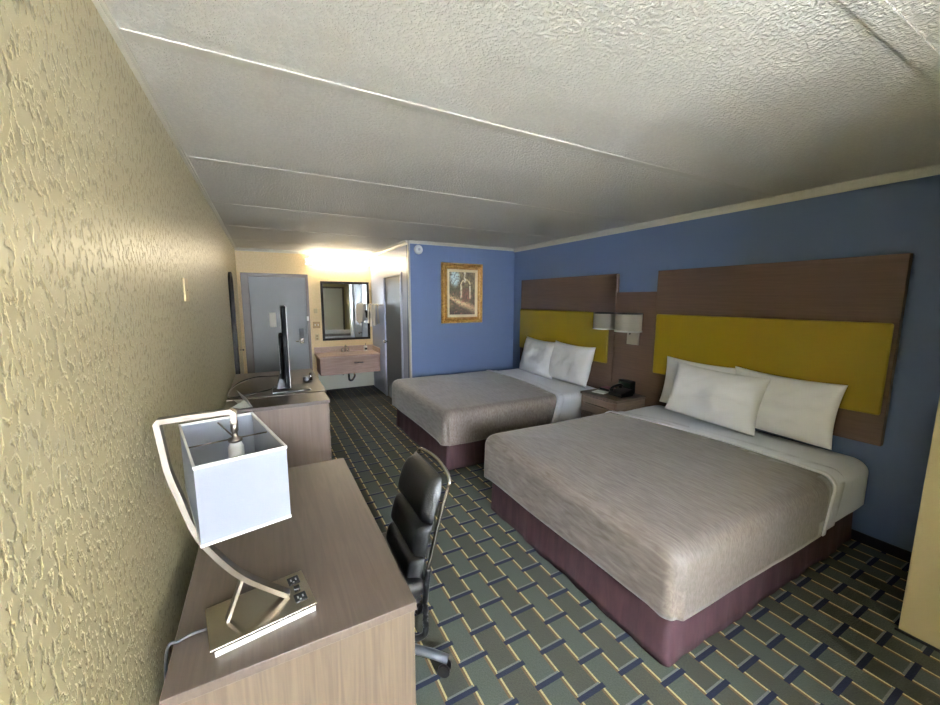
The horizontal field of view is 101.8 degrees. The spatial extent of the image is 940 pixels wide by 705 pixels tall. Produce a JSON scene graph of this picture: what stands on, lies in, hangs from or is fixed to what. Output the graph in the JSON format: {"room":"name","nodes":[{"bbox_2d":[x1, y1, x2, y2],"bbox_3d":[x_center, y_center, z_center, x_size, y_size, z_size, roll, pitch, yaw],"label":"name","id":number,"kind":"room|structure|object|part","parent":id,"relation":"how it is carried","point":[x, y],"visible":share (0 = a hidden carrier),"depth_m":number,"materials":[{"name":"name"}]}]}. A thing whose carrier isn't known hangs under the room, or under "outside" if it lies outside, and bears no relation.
{"room":"hotel room","nodes":[
{"label":"hotel room","id":0,"kind":"room"},
{"bbox_2d":[0,0,243,704],"bbox_3d":[-1.556,0.136,2.098,0.100,2.440,9.500,-4,9,-28],"label":"wall","id":1,"kind":"structure","parent":0,"point":[103,219],"depth_m":0.85,"materials":[{"name":"yellow paint"}]},
{"bbox_2d":[92,0,235,248],"bbox_3d":[-1.498,-1.065,1.960,0.022,0.022,9.300,-4,9,-28],"label":"trim","id":2,"kind":"structure","parent":1,"relation":"attached to","point":[101,6],"depth_m":1.40,"materials":[{"name":"beige paint"}]},
{"bbox_2d":[182,278,189,300],"bbox_3d":[-1.439,-0.318,1.937,0.012,0.115,0.100,-4,9,-28],"label":"wall plate","id":3,"kind":"object","parent":1,"relation":"attached to","point":[184,280],"visible":1,"depth_m":1.91,"materials":[{"name":"beige plastic"}]},
{"bbox_2d":[228,272,240,373],"bbox_3d":[-2.905,-0.174,4.728,0.027,1.620,0.440,-4,9,-28],"label":"wall mirror","id":4,"kind":"object","parent":1,"relation":"attached to","point":[230,277],"visible":0.87,"depth_m":4.57,"materials":[{"name":"brown metal"}]},
{"bbox_2d":[231,283,238,373],"bbox_3d":[-2.911,-0.179,4.724,0.008,1.530,0.350,-4,9,-28],"label":"mirror glass","id":5,"kind":"object","parent":4,"relation":"attached to","point":[232,288],"depth_m":4.85,"materials":[{"name":"grey mirror"}]},
{"bbox_2d":[235,250,372,378],"bbox_3d":[-2.798,-0.511,6.721,2.130,2.440,0.100,-4,9,-28],"label":"wall","id":6,"kind":"structure","parent":0,"point":[246,261],"depth_m":6.62,"materials":[{"name":"paint"}]},
{"bbox_2d":[240,272,312,372],"bbox_3d":[-3.210,-0.280,6.424,0.995,2.060,0.086,-4,9,-28],"label":"door","id":7,"kind":"structure","parent":6,"relation":"in","point":[263,294],"depth_m":6.38,"materials":[{"name":"grey"}]},
{"bbox_2d":[269,313,276,326],"bbox_3d":[-3.285,-0.544,6.363,0.100,0.240,0.004,-4,9,-28],"label":"notice","id":8,"kind":"object","parent":7,"relation":"attached to","point":[272,316],"visible":1,"depth_m":6.36,"materials":[{"name":"white paper"}]},
{"bbox_3d":[-2.905,-0.343,6.593,0.070,0.140,0.016,-4,9,-28],"label":"lock plate","id":9,"kind":"part","parent":7,"relation":"part of","materials":[{"name":"grey plastic"}]},
{"bbox_2d":[234,248,369,257],"bbox_3d":[-2.759,-1.691,6.493,2.130,0.040,0.045,-4,9,-28],"label":"trim","id":10,"kind":"structure","parent":6,"relation":"attached to","point":[237,249],"depth_m":6.43,"materials":[{"name":"beige paint"}]},
{"bbox_2d":[313,322,319,327],"bbox_3d":[-2.695,-0.484,6.712,0.120,0.110,0.020,-4,9,-28],"label":"light switch","id":11,"kind":"object","parent":6,"relation":"attached to","point":[315,324],"visible":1,"depth_m":6.71,"materials":[{"name":"beige plastic"}]},
{"bbox_2d":[309,257,368,266],"bbox_3d":[-2.289,-1.595,6.721,1.000,0.120,0.115,-4,9,-28],"label":"vanity light","id":12,"kind":"object","parent":6,"relation":"attached to","point":[312,260],"visible":1,"depth_m":6.66,"materials":[{"name":"white plastic"}]},
{"bbox_2d":[320,281,370,340],"bbox_3d":[-2.241,-0.750,6.912,0.840,1.045,0.035,-4,9,-28],"label":"vanity mirror","id":13,"kind":"object","parent":6,"relation":"attached to","point":[344,305],"visible":0.99,"depth_m":6.90,"materials":[{"name":"black mirror"}]},
{"bbox_2d":[314,344,380,389],"bbox_3d":[-2.169,0.297,6.804,1.035,0.780,0.550,-4,9,-28],"label":"vanity","id":14,"kind":"object","parent":6,"relation":"attached to","point":[332,363],"visible":0.98,"depth_m":6.75,"materials":[{"name":"laminate"}]},
{"bbox_3d":[-2.270,0.475,7.070,0.985,0.355,0.027,-4,9,-28],"label":"under panel","id":15,"kind":"part","parent":14,"relation":"part of","materials":[{"name":"white"}]},
{"bbox_2d":[314,344,380,358],"bbox_3d":[-2.167,-0.022,6.759,1.035,0.135,0.548,-4,9,-28],"label":"countertop","id":16,"kind":"structure","parent":14,"relation":"on","point":[320,352],"depth_m":6.81,"materials":[{"name":"beige stone"}]},
{"bbox_2d":[341,345,348,351],"bbox_3d":[-2.237,-0.072,6.866,0.150,0.133,0.146,-4,9,-28],"label":"faucet","id":17,"kind":"object","parent":16,"relation":"on","point":[345,346],"visible":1,"depth_m":6.88,"materials":[{"name":"silver metal"}]},
{"bbox_2d":[342,373,355,380],"bbox_3d":[-2.205,0.412,6.944,0.248,0.197,0.236,-4,9,-28],"label":"trap","id":18,"kind":"object","parent":14,"relation":"attached to","point":[354,376],"visible":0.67,"depth_m":6.89,"materials":[{"name":"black metal"}]},
{"bbox_2d":[326,385,373,390],"bbox_3d":[-2.309,0.646,7.086,1.070,0.050,0.012,-4,9,-28],"label":"baseboard","id":19,"kind":"structure","parent":6,"relation":"attached to","point":[369,385],"depth_m":7.12,"materials":[{"name":"black"}]},
{"bbox_2d":[370,245,407,393],"bbox_3d":[-1.342,-0.457,6.372,0.100,2.440,2.100,-4,9,-28],"label":"wall partition","id":20,"kind":"structure","parent":0,"point":[393,261],"depth_m":6.48,"materials":[{"name":"beige paint"}]},
{"bbox_2d":[368,240,407,257],"bbox_3d":[-1.354,-1.624,6.086,0.045,0.050,2.100,-4,9,-28],"label":"trim","id":21,"kind":"structure","parent":20,"relation":"attached to","point":[405,242],"depth_m":5.82,"materials":[{"name":"beige paint"}]},
{"bbox_2d":[383,272,403,397],"bbox_3d":[-1.200,-0.211,6.060,0.153,2.040,0.940,-4,9,-28],"label":"door","id":22,"kind":"structure","parent":20,"relation":"in","point":[392,283],"depth_m":6.07,"materials":[{"name":"grey paint"}]},
{"bbox_3d":[-1.656,-0.835,6.687,0.110,0.018,0.618,-4,9,-28],"label":"towel rack","id":23,"kind":"object","parent":20,"relation":"attached to","visible":0},
{"bbox_2d":[367,303,372,322],"bbox_3d":[-1.787,-0.703,6.853,0.090,0.352,0.140,-4,9,-28],"label":"towel","id":24,"kind":"object","parent":23,"relation":"hanging from","point":[369,303],"visible":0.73,"depth_m":6.85,"materials":[{"name":"white fabric"}]},
{"bbox_2d":[370,304,376,326],"bbox_3d":[-1.697,-0.655,6.690,0.089,0.402,0.160,-4,9,-28],"label":"towel","id":25,"kind":"object","parent":23,"relation":"hanging from","point":[371,304],"visible":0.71,"depth_m":6.69,"materials":[{"name":"white fabric"}]},
{"bbox_2d":[373,304,379,325],"bbox_3d":[-1.602,-0.645,6.514,0.089,0.372,0.160,-4,9,-28],"label":"towel","id":26,"kind":"object","parent":23,"relation":"hanging from","point":[378,322],"visible":0.98,"depth_m":6.52,"materials":[{"name":"white fabric"}]},
{"bbox_2d":[406,244,514,377],"bbox_3d":[-0.051,-0.376,5.823,1.850,2.440,0.100,-4,9,-28],"label":"wall","id":27,"kind":"structure","parent":0,"point":[438,348],"depth_m":5.70,"materials":[{"name":"blue paint"}]},
{"bbox_2d":[407,243,411,377],"bbox_3d":[-0.841,-0.294,5.362,0.028,2.400,0.036,-4,9,-28],"label":"trim","id":28,"kind":"structure","parent":27,"relation":"attached to","point":[408,244],"depth_m":5.31,"materials":[{"name":"beige paint"}]},
{"bbox_2d":[414,245,422,253],"bbox_3d":[-0.703,-1.412,5.237,0.128,0.128,0.050,-4,9,-28],"label":"smoke detector","id":29,"kind":"object","parent":27,"relation":"attached to","point":[418,249],"visible":1,"depth_m":5.22,"materials":[{"name":"white plastic"}]},
{"bbox_2d":[408,240,513,250],"bbox_3d":[-0.058,-1.553,5.575,1.750,0.040,0.035,-4,9,-28],"label":"trim","id":30,"kind":"structure","parent":27,"relation":"attached to","point":[409,241],"depth_m":5.52,"materials":[{"name":"beige paint"}]},
{"bbox_2d":[441,262,482,323],"bbox_3d":[-0.108,-0.871,5.636,0.675,0.868,0.050,-4,9,-28],"label":"framed painting","id":31,"kind":"object","parent":27,"relation":"attached to","point":[461,283],"visible":1,"depth_m":5.63,"materials":[{"name":"gold metal"}]},
{"bbox_2d":[105,0,939,254],"bbox_3d":[0.202,-1.244,2.857,4.080,0.100,9.500,-4,9,-28],"label":"ceiling","id":32,"kind":"structure","parent":0,"point":[771,97],"depth_m":1.57,"materials":[{"name":"white paint"}]},
{"bbox_2d":[231,239,382,249],"bbox_3d":[-2.303,-1.588,5.634,2.075,0.004,0.030,-4,9,-28],"label":"trim","id":33,"kind":"structure","parent":32,"relation":"attached to","point":[231,239],"depth_m":5.59,"materials":[{"name":"beige paint"}]},
{"bbox_2d":[224,225,402,239],"bbox_3d":[-1.773,-1.450,4.657,2.075,0.004,0.030,-4,9,-28],"label":"trim","id":34,"kind":"structure","parent":32,"relation":"attached to","point":[224,225],"depth_m":4.58,"materials":[{"name":"beige paint"}]},
{"bbox_2d":[212,202,563,238],"bbox_3d":[-0.458,-1.362,4.064,3.825,0.004,0.030,-4,9,-28],"label":"trim","id":35,"kind":"structure","parent":32,"relation":"attached to","point":[212,202],"depth_m":3.77,"materials":[{"name":"beige paint"}]},
{"bbox_2d":[187,156,642,222],"bbox_3d":[0.093,-1.219,3.048,3.825,0.004,0.036,-4,9,-28],"label":"trim","id":36,"kind":"structure","parent":32,"relation":"attached to","point":[189,157],"depth_m":2.67,"materials":[{"name":"beige paint"}]},
{"bbox_2d":[119,27,774,197],"bbox_3d":[0.640,-1.077,2.041,3.825,0.004,0.046,-4,9,-28],"label":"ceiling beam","id":37,"kind":"structure","parent":32,"relation":"attached to","point":[129,34],"depth_m":1.50,"materials":[{"name":"beige paint"}]},
{"bbox_2d":[839,0,939,87],"bbox_3d":[1.163,-0.941,1.077,3.825,0.004,0.060,-4,9,-28],"label":"trim","id":38,"kind":"structure","parent":32,"relation":"attached to","point":[880,16],"depth_m":1.13,"materials":[{"name":"white paint"}]},
{"bbox_2d":[326,386,939,704],"bbox_3d":[0.192,1.271,3.207,4.080,0.100,9.500,-4,9,-28],"label":"floor","id":39,"kind":"structure","parent":0,"point":[514,629],"depth_m":1.92,"materials":[{"name":"carpet"}]},
{"bbox_2d":[223,391,331,467],"bbox_3d":[-1.570,0.801,3.199,0.767,0.820,0.330,-4,9,-28],"label":"dresser","id":40,"kind":"object","parent":39,"relation":"on","point":[301,421],"visible":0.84,"depth_m":3.11,"materials":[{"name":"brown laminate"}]},
{"bbox_2d":[232,391,251,408],"bbox_3d":[-1.829,0.370,3.014,0.122,0.078,0.338,-7,11,-42],"label":"folded card","id":41,"kind":"object","parent":40,"relation":"on","point":[244,403],"visible":0.95,"depth_m":2.96,"materials":[{"name":"white paper"}]},
{"bbox_2d":[226,369,326,400],"bbox_3d":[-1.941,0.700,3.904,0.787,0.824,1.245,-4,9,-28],"label":"dresser top","id":42,"kind":"object","parent":40,"relation":"on","point":[258,384],"visible":0.2,"depth_m":3.72,"materials":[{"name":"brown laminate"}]},
{"bbox_2d":[227,375,278,397],"bbox_3d":[-2.001,0.280,3.452,0.387,0.132,0.459,6,10,34],"label":"power cable","id":43,"kind":"object","parent":42,"relation":"on","point":[271,375],"visible":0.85,"depth_m":3.45,"materials":[{"name":"black plastic"}]},
{"bbox_2d":[272,305,310,393],"bbox_3d":[-1.665,-0.044,3.505,0.310,0.761,0.581,-4,9,-28],"label":"television","id":44,"kind":"object","parent":42,"relation":"on","point":[284,385],"visible":1,"depth_m":3.29,"materials":[{"name":"black plastic"}]},
{"bbox_2d":[303,372,312,381],"bbox_3d":[-1.653,0.247,3.895,0.091,0.076,0.100,-4,9,-28],"label":"remote control","id":45,"kind":"object","parent":42,"relation":"on","point":[305,377],"visible":1,"depth_m":3.87,"materials":[{"name":"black plastic"}]},
{"bbox_3d":[-1.254,0.530,3.332,0.020,0.229,0.264,-4,9,-28],"label":"drawer","id":46,"kind":"part","parent":40,"relation":"part of","materials":[{"name":"grey laminate"}]},
{"bbox_3d":[-1.255,0.764,3.365,0.020,0.229,0.264,-4,9,-28],"label":"drawer","id":47,"kind":"part","parent":40,"relation":"part of","materials":[{"name":"grey laminate"}]},
{"bbox_2d":[159,458,416,704],"bbox_3d":[-0.718,1.068,1.593,0.627,0.740,1.205,-4,9,-28],"label":"desk","id":48,"kind":"object","parent":39,"relation":"on","point":[357,646],"visible":0.74,"depth_m":1.16,"materials":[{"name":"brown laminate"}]},
{"bbox_2d":[152,407,316,680],"bbox_3d":[-0.697,0.627,1.123,0.374,0.943,0.395,-7,10,-40],"label":"table lamp","id":49,"kind":"object","parent":48,"relation":"on","point":[235,466],"visible":0.99,"depth_m":1.02,"materials":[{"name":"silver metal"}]},
{"bbox_3d":[-0.769,0.934,1.046,0.111,0.356,0.020,-6,10,-37],"label":"cord","id":50,"kind":"part","parent":49,"relation":"part of","materials":[{"name":"grey plastic"}]},
{"bbox_3d":[-0.686,0.451,1.077,0.290,0.582,0.091,-4,9,-28],"label":"arm","id":51,"kind":"part","parent":49,"relation":"part of","materials":[{"name":"silver metal"}]},
{"bbox_3d":[-0.683,0.330,1.093,0.198,0.200,0.392,-7,10,-40],"label":"lamp shade","id":52,"kind":"part","parent":49,"relation":"part of","materials":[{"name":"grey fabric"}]},
{"bbox_2d":[228,441,244,457],"bbox_3d":[-0.671,0.292,1.099,0.040,0.073,0.040,-4,9,-28],"label":"bulb","id":53,"kind":"object","parent":49,"relation":"attached to","point":[235,448],"depth_m":1.08,"materials":[{"name":"white glass"}]},
{"bbox_2d":[287,575,299,585],"bbox_3d":[-0.559,0.721,1.209,0.032,0.003,0.036,-6,10,-37],"label":"power outlet","id":54,"kind":"object","parent":49,"relation":"attached to","point":[292,580],"depth_m":1.21,"materials":[{"name":"grey plastic"}]},
{"bbox_2d":[293,584,299,590],"bbox_3d":[-0.533,0.724,1.176,0.016,0.006,0.016,-6,10,-37],"label":"switch","id":55,"kind":"object","parent":49,"relation":"attached to","point":[296,587],"depth_m":1.17,"materials":[{"name":"black plastic"}]},
{"bbox_2d":[293,591,307,602],"bbox_3d":[-0.507,0.731,1.143,0.032,0.003,0.036,-6,10,-37],"label":"power outlet","id":56,"kind":"object","parent":49,"relation":"attached to","point":[298,596],"depth_m":1.14,"materials":[{"name":"grey plastic"}]},
{"bbox_3d":[-0.440,1.153,1.089,0.595,0.712,0.027,-4,9,-28],"label":"panel","id":57,"kind":"part","parent":48,"relation":"part of","materials":[{"name":"laminate"}]},
{"bbox_2d":[382,447,451,677],"bbox_3d":[-0.443,0.959,1.679,0.661,0.933,0.675,-4,9,-28],"label":"office chair","id":58,"kind":"object","parent":39,"relation":"on","point":[407,537],"visible":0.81,"depth_m":1.65,"materials":[{"name":"black leather"}]},
{"bbox_3d":[-0.487,0.965,1.655,0.465,0.070,0.430,-4,9,-28],"label":"seat","id":59,"kind":"part","parent":58,"relation":"part of","materials":[{"name":"black leather"}]},
{"bbox_3d":[-0.303,0.900,1.745,0.081,0.115,0.360,-4,9,-28],"label":"backrest","id":60,"kind":"part","parent":58,"relation":"part of","materials":[{"name":"black leather"}]},
{"bbox_3d":[-0.275,0.771,1.742,0.088,0.140,0.360,-4,9,-28],"label":"backrest","id":61,"kind":"part","parent":58,"relation":"part of","materials":[{"name":"black leather"}]},
{"bbox_3d":[-0.346,1.306,1.900,0.044,0.073,0.310,4,9,26],"label":"leg","id":62,"kind":"part","parent":58,"relation":"part of","materials":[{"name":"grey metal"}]},
{"bbox_3d":[-0.233,0.605,1.741,0.104,0.190,0.360,-4,9,-28],"label":"backrest","id":63,"kind":"part","parent":58,"relation":"part of","materials":[{"name":"black leather"}]},
{"bbox_3d":[-0.247,1.333,1.710,0.310,0.073,0.044,1,8,9],"label":"leg","id":64,"kind":"part","parent":58,"relation":"part of","materials":[{"name":"grey metal"}]},
{"bbox_3d":[-0.214,0.711,1.767,0.145,0.464,0.392,-4,9,-28],"label":"frame","id":65,"kind":"part","parent":58,"relation":"part of","materials":[{"name":"silver metal"}]},
{"bbox_2d":[392,368,596,469],"bbox_3d":[0.287,0.666,4.795,2.125,0.638,1.715,-4,9,-28],"label":"bed","id":66,"kind":"object","parent":39,"relation":"on","point":[451,416],"visible":0.9,"depth_m":4.09,"materials":[{"name":"white fabric"}]},
{"bbox_2d":[519,336,554,379],"bbox_3d":[0.952,0.059,5.305,0.248,0.507,0.755,-4,9,-28],"label":"pillow","id":67,"kind":"object","parent":66,"relation":"on","point":[536,355],"visible":0.84,"depth_m":5.22,"materials":[{"name":"white fabric"}]},
{"bbox_2d":[549,341,595,386],"bbox_3d":[1.246,0.125,4.763,0.242,0.480,0.710,-4,9,-28],"label":"pillow","id":68,"kind":"object","parent":66,"relation":"on","point":[568,363],"visible":0.99,"depth_m":4.62,"materials":[{"name":"white fabric"}]},
{"bbox_2d":[580,388,645,416],"bbox_3d":[1.534,0.745,4.170,0.447,0.608,0.500,-4,9,-28],"label":"nightstand","id":69,"kind":"object","parent":39,"relation":"on","point":[592,403],"visible":0.33,"depth_m":4.00,"materials":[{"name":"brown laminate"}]},
{"bbox_3d":[1.356,0.761,4.076,0.020,0.180,0.434,-4,9,-28],"label":"drawer","id":70,"kind":"part","parent":69,"relation":"part of","materials":[{"name":"brown laminate"}]},
{"bbox_3d":[1.343,0.569,4.042,0.013,0.010,0.400,-4,9,-28],"label":"handle","id":71,"kind":"part","parent":69,"relation":"part of","materials":[{"name":"brown wood"}]},
{"bbox_3d":[1.357,0.576,4.050,0.020,0.175,0.434,-4,9,-28],"label":"drawer","id":72,"kind":"part","parent":69,"relation":"part of","materials":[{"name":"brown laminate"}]},
{"bbox_2d":[592,390,607,393],"bbox_3d":[1.429,0.432,4.184,0.120,0.008,0.140,-7,11,-42],"label":"notepad","id":73,"kind":"object","parent":69,"relation":"on","point":[595,391],"visible":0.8,"depth_m":4.18,"materials":[{"name":"white paper"}]},
{"bbox_2d":[600,386,614,391],"bbox_3d":[1.551,0.406,4.292,0.120,0.029,0.140,-4,9,-28],"label":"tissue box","id":74,"kind":"object","parent":69,"relation":"on","point":[605,388],"visible":0.5,"depth_m":4.29,"materials":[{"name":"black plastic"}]},
{"bbox_2d":[608,383,632,397],"bbox_3d":[1.595,0.399,4.039,0.184,0.114,0.180,-4,9,-28],"label":"telephone","id":75,"kind":"object","parent":69,"relation":"on","point":[621,392],"visible":1,"depth_m":4.02,"materials":[{"name":"black plastic"}]},
{"bbox_2d":[618,379,634,393],"bbox_3d":[1.699,0.369,4.149,0.069,0.141,0.180,-4,9,-28],"label":"clock radio","id":76,"kind":"object","parent":69,"relation":"on","point":[629,384],"visible":0.7,"depth_m":4.09,"materials":[{"name":"black plastic"}]},
{"bbox_2d":[484,405,867,666],"bbox_3d":[1.389,0.950,2.797,2.090,0.636,1.653,-4,9,-28],"label":"bed","id":77,"kind":"object","parent":39,"relation":"on","point":[676,526],"visible":1,"depth_m":2.14,"materials":[{"name":"white fabric"}]},
{"bbox_2d":[659,356,735,402],"bbox_3d":[2.046,0.305,3.417,0.159,0.461,0.709,-4,9,-28],"label":"pillow","id":78,"kind":"object","parent":77,"relation":"on","point":[672,362],"visible":0.26,"depth_m":3.59,"materials":[{"name":"white fabric"}]},
{"bbox_2d":[665,361,770,435],"bbox_3d":[2.018,0.354,3.179,0.250,0.460,0.739,-3,9,-22],"label":"pillow","id":79,"kind":"object","parent":77,"relation":"on","point":[728,400],"visible":1,"depth_m":3.06,"materials":[{"name":"white fabric"}]},
{"bbox_2d":[735,366,847,449],"bbox_3d":[2.329,0.387,2.877,0.216,0.465,0.713,-4,9,-28],"label":"pillow","id":80,"kind":"object","parent":77,"relation":"on","point":[800,410],"visible":0.73,"depth_m":2.71,"materials":[{"name":"white fabric"}]},
{"bbox_2d":[513,175,939,551],"bbox_3d":[2.470,0.026,3.006,0.100,2.440,7.300,-4,9,-28],"label":"wall","id":81,"kind":"structure","parent":0,"point":[902,217],"depth_m":2.58,"materials":[{"name":"blue paint"}]},
{"bbox_2d":[519,274,619,381],"bbox_3d":[1.215,-0.378,5.117,0.078,1.230,1.800,-4,9,-28],"label":"headboard","id":82,"kind":"object","parent":81,"relation":"attached to","point":[562,309],"visible":0.71,"depth_m":4.86,"materials":[{"name":"laminate"}]},
{"bbox_3d":[1.182,-0.270,5.142,0.030,0.587,1.720,-4,9,-28],"label":"padded panel","id":83,"kind":"part","parent":82,"relation":"part of","materials":[{"name":"yellow fabric"}]},
{"bbox_2d":[586,292,666,406],"bbox_3d":[1.704,0.173,4.308,0.043,1.685,1.140,-4,9,-28],"label":"wall panel","id":84,"kind":"object","parent":81,"relation":"attached to","point":[631,362],"visible":0.33,"depth_m":4.08,"materials":[{"name":"laminate"}]},
{"bbox_2d":[593,312,642,344],"bbox_3d":[1.583,-0.250,4.042,0.367,0.345,0.559,-4,9,-28],"label":"wall sconce","id":85,"kind":"object","parent":84,"relation":"attached to","point":[629,323],"visible":1,"depth_m":3.89,"materials":[{"name":"white fabric"}]},
{"bbox_3d":[1.464,-0.343,4.144,0.236,0.166,0.236,-4,9,-28],"label":"lamp shade","id":86,"kind":"part","parent":85,"relation":"part of","materials":[{"name":"white fabric"}]},
{"bbox_3d":[1.608,-0.304,3.879,0.256,0.177,0.256,-4,9,-28],"label":"lamp shade","id":87,"kind":"part","parent":85,"relation":"part of","materials":[{"name":"white fabric"}]},
{"bbox_3d":[1.752,-0.177,4.104,0.021,0.185,0.145,-4,9,-28],"label":"plate","id":88,"kind":"part","parent":85,"relation":"part of","materials":[{"name":"beige metal"}]},
{"bbox_2d":[514,163,939,251],"bbox_3d":[1.775,-1.316,3.981,0.045,0.055,4.610,-4,9,-28],"label":"trim","id":89,"kind":"structure","parent":81,"relation":"attached to","point":[930,170],"depth_m":2.94,"materials":[{"name":"beige paint"}]},
{"bbox_2d":[650,253,913,445],"bbox_3d":[2.282,-0.101,3.149,0.078,1.230,1.700,-4,9,-28],"label":"headboard","id":90,"kind":"object","parent":81,"relation":"attached to","point":[839,321],"visible":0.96,"depth_m":2.79,"materials":[{"name":"laminate"}]},
{"bbox_3d":[2.263,0.012,3.149,0.030,0.597,1.650,-4,9,-28],"label":"padded panel","id":91,"kind":"part","parent":90,"relation":"part of","materials":[{"name":"yellow fabric"}]},
{"bbox_2d":[851,529,911,562],"bbox_3d":[1.780,1.038,4.316,0.012,0.070,4.610,-4,9,-28],"label":"baseboard","id":92,"kind":"structure","parent":81,"relation":"attached to","point":[895,551],"depth_m":2.54,"materials":[{"name":"black"}]},
{"bbox_2d":[898,396,939,648],"bbox_3d":[3.139,0.332,0.827,0.805,2.440,2.590,-4,9,-28],"label":"wall pier","id":93,"kind":"object","parent":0,"point":[920,612],"visible":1,"depth_m":1.83,"materials":[{"name":"beige paint"}]},
{"bbox_2d":[894,627,939,652],"bbox_3d":[2.772,1.559,0.806,0.012,0.012,2.600,-4,9,-28],"label":"baseboard","id":94,"kind":"object","parent":93,"relation":"attached to","point":[895,628],"visible":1,"depth_m":1.87,"materials":[{"name":"black"}]}
]}

